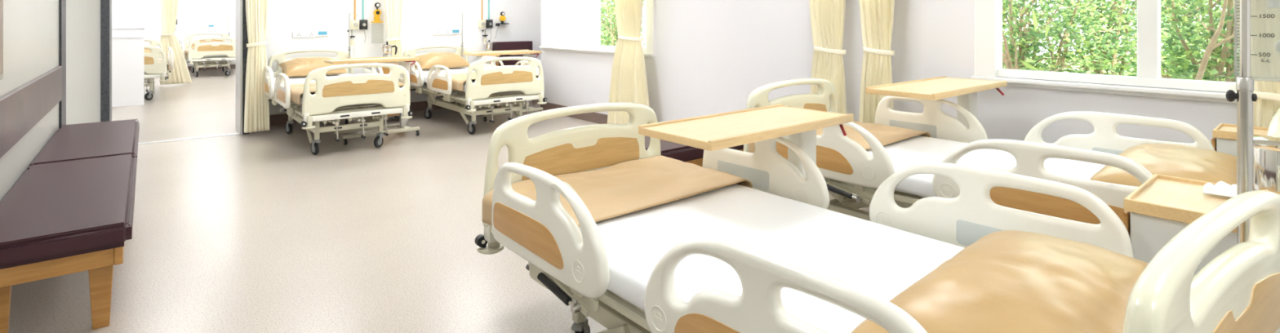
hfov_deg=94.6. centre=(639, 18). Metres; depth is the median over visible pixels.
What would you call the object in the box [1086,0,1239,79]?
tree
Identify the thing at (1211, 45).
trunk
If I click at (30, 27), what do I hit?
wall
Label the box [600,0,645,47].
tree
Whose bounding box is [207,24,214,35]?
unit
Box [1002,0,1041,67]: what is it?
tree
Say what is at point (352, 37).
flowmeter
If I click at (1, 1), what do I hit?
picture
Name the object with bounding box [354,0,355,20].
gas pipe
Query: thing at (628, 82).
curtain
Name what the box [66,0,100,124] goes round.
wall
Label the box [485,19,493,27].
outlet
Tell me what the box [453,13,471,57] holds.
pole
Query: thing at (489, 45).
coffee pot
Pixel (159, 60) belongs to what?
bed cover
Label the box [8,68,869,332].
floor
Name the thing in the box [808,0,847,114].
curtain
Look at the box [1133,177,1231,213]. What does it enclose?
countertop
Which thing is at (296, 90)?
bed cover
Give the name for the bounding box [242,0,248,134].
trim
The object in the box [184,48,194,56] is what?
bed cover
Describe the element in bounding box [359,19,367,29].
outlet
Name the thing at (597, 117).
baseboard
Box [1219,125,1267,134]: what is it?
countertop
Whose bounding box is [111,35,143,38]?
trim
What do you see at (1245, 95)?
pole
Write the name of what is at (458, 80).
bed cover
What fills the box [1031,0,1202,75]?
tree
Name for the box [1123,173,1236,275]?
base cabinet
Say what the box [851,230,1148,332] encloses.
pillow
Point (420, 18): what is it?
wall
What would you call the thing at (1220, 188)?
napkin
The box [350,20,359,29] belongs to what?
outlet
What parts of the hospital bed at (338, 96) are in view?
wood panel, rail, wood panel, rail, lifting arm, headboard, frame, crank handle, mattress, deck frame, footboard, wood panel, crank handle, rail, crank handle, rail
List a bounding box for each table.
[324,56,419,144]
[462,49,542,121]
[638,104,853,178]
[865,75,1007,128]
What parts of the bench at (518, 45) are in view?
backrest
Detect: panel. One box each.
[197,24,207,27]
[292,31,317,37]
[432,29,452,35]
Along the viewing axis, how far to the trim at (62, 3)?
4.75 m
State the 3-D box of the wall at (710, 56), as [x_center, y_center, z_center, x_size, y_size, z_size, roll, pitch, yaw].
[1.865,-0.125,4.646,0.220,2.850,9.940,0,0,-40]
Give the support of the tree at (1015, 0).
on the ground
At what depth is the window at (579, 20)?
7.68 m
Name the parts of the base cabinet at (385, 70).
drawer, door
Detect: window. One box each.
[539,0,655,57]
[970,0,1236,103]
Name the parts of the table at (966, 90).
height lever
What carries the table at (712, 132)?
on the floor
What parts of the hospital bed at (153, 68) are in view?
frame, wood panel, headboard, footboard, rail, rail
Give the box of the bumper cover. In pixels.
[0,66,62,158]
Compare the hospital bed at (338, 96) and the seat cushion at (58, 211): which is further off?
the hospital bed at (338, 96)
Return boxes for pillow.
[189,40,222,48]
[278,57,347,76]
[414,52,470,68]
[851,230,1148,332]
[1089,143,1236,186]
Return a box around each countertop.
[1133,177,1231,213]
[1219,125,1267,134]
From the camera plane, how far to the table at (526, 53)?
7.80 m
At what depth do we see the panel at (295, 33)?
7.39 m
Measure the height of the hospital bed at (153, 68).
0.935 m
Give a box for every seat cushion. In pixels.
[0,154,137,269]
[27,119,139,169]
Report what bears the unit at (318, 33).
attached to the wall at (420, 18)
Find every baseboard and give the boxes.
[187,64,235,71]
[269,93,521,125]
[540,102,607,124]
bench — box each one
[0,119,139,332]
[486,40,538,107]
[644,136,743,167]
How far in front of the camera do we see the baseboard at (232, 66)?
15.05 m
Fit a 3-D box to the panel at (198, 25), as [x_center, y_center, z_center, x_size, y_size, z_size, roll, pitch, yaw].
[-11.027,0.200,14.949,0.280,0.080,0.016,0,0,-40]
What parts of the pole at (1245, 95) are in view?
locking knob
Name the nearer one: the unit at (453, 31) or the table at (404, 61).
the table at (404, 61)
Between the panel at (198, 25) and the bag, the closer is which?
the bag
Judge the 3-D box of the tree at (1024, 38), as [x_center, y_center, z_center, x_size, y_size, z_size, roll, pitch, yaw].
[3.363,0.176,5.224,1.792,2.771,1.625,0,0,-17]
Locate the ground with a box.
[1004,53,1238,79]
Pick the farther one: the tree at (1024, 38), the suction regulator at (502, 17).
the suction regulator at (502, 17)
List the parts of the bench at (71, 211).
leg, leg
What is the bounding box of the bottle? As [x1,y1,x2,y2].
[350,39,353,45]
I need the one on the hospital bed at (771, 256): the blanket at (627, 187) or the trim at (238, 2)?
the blanket at (627, 187)
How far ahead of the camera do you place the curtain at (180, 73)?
11.30 m
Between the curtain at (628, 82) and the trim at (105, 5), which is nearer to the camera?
the trim at (105, 5)
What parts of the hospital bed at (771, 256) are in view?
wood panel, rail, deck frame, footboard, wood panel, frame, lifting arm, wood panel, label panel, rail, mattress, rail, label panel, rail, headboard, wood panel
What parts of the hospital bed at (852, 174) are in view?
footboard, wood panel, wood panel, rail, deck frame, frame, lifting arm, label panel, rail, mattress, rail, wood panel, label panel, rail, headboard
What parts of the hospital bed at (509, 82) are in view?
wood panel, rail, lifting arm, headboard, rail, wood panel, mattress, lifting arm, deck frame, frame, crank handle, rail, footboard, wood panel, crank handle, rail, crank handle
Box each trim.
[58,0,66,128]
[100,0,111,121]
[111,26,143,28]
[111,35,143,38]
[137,133,239,144]
[235,0,242,135]
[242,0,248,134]
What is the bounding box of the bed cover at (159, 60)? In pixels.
[158,59,168,71]
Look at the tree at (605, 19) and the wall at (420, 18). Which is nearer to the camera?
the wall at (420, 18)
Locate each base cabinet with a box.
[368,62,399,117]
[476,54,499,108]
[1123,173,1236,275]
[1211,123,1268,156]
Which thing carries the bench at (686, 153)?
on the floor
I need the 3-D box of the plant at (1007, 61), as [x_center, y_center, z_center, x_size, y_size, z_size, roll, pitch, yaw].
[2.975,0.736,4.658,1.049,1.644,1.090,0,0,-40]
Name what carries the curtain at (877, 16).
hanging from the ceiling
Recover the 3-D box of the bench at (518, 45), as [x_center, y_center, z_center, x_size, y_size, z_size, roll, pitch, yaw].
[-1.884,0.828,8.980,0.760,0.945,0.480,0,0,-40]
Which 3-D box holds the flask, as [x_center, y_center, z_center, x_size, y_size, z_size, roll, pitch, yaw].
[1.831,0.434,1.679,0.139,0.184,0.162,0,0,-4]
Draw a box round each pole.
[222,15,234,35]
[339,13,359,73]
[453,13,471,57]
[1225,0,1257,244]
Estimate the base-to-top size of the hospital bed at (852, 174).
0.967 m
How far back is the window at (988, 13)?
3.40 m
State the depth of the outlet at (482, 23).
8.86 m
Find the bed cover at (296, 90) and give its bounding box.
[289,82,410,105]
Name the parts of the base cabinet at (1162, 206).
drawer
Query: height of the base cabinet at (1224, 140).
0.785 m
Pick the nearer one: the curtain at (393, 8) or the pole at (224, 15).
the curtain at (393, 8)
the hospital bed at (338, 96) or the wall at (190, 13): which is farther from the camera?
the wall at (190, 13)
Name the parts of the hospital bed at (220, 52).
rail, mattress, headboard, wood panel, deck frame, frame, footboard, wood panel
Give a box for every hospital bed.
[144,38,173,100]
[179,32,235,76]
[264,48,413,155]
[403,44,546,134]
[475,102,1279,332]
[743,78,1279,224]
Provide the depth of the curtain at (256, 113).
6.46 m
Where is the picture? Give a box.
[0,0,3,79]
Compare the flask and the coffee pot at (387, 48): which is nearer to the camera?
the flask
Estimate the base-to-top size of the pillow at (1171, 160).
0.164 m
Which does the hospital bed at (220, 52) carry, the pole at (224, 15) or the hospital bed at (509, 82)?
the pole at (224, 15)
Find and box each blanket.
[481,155,752,226]
[748,120,931,152]
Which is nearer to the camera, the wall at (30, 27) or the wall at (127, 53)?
the wall at (30, 27)
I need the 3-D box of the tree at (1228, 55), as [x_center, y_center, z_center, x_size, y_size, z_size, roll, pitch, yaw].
[4.238,0.290,4.295,1.597,2.684,1.695,0,0,-27]
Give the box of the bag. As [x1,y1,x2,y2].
[1236,0,1279,73]
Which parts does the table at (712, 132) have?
height lever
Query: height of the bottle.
0.080 m
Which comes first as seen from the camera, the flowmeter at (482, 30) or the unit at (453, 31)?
the unit at (453, 31)
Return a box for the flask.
[1253,135,1279,195]
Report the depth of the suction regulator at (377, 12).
7.89 m
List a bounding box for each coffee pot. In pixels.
[379,41,397,57]
[484,40,496,51]
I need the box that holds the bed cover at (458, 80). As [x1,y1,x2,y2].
[441,71,538,91]
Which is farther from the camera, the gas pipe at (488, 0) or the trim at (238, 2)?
the gas pipe at (488, 0)
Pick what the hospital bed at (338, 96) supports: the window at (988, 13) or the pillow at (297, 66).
the pillow at (297, 66)
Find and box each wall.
[0,0,58,202]
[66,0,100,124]
[111,0,144,106]
[144,0,235,66]
[265,0,541,115]
[541,0,1236,143]
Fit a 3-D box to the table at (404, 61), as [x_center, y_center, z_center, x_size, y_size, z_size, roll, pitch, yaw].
[-2.894,0.866,6.407,0.880,0.868,0.406,0,0,-40]
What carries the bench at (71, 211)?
on the floor
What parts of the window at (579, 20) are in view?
pane, sill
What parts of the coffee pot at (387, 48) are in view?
handle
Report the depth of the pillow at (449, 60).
8.02 m
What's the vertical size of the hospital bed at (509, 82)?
0.920 m
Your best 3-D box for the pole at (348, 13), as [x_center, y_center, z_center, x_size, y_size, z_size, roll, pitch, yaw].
[-3.728,0.404,7.575,0.225,0.953,0.049,0,0,-40]
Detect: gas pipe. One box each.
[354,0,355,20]
[362,0,364,19]
[488,0,489,19]
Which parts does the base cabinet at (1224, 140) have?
drawer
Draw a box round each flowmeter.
[347,29,355,45]
[481,29,488,43]
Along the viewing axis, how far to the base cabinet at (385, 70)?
7.32 m
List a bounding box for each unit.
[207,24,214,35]
[315,30,328,48]
[450,28,460,34]
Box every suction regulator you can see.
[371,2,383,38]
[495,11,509,26]
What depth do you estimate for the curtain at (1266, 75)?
2.88 m
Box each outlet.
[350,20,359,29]
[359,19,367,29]
[478,19,485,27]
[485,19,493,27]
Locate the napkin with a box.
[1202,181,1236,197]
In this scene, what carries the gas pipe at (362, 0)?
attached to the wall at (420, 18)
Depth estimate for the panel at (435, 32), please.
8.52 m
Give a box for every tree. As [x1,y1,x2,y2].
[600,0,645,45]
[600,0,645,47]
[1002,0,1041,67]
[1002,0,1063,68]
[1002,0,1182,74]
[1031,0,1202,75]
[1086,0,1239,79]
[1106,0,1239,82]
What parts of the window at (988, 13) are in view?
sill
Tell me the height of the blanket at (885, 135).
0.130 m
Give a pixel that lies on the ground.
(1074, 66)
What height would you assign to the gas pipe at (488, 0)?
1.580 m
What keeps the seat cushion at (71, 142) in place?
on the bench at (71, 211)
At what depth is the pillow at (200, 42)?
14.55 m
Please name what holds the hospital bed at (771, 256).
on the floor
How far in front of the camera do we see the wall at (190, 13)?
14.84 m
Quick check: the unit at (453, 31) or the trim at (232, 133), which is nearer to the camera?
the trim at (232, 133)
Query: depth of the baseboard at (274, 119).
7.83 m
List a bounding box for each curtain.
[160,0,191,84]
[244,0,270,133]
[384,0,403,56]
[607,0,649,124]
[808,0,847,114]
[858,0,894,123]
[1232,0,1279,128]
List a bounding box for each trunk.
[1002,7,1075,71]
[1195,0,1236,79]
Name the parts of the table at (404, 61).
support plate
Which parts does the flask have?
lid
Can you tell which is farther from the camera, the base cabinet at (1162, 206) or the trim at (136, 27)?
the trim at (136, 27)
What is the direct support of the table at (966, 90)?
on the floor
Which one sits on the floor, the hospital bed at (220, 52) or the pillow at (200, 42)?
the hospital bed at (220, 52)

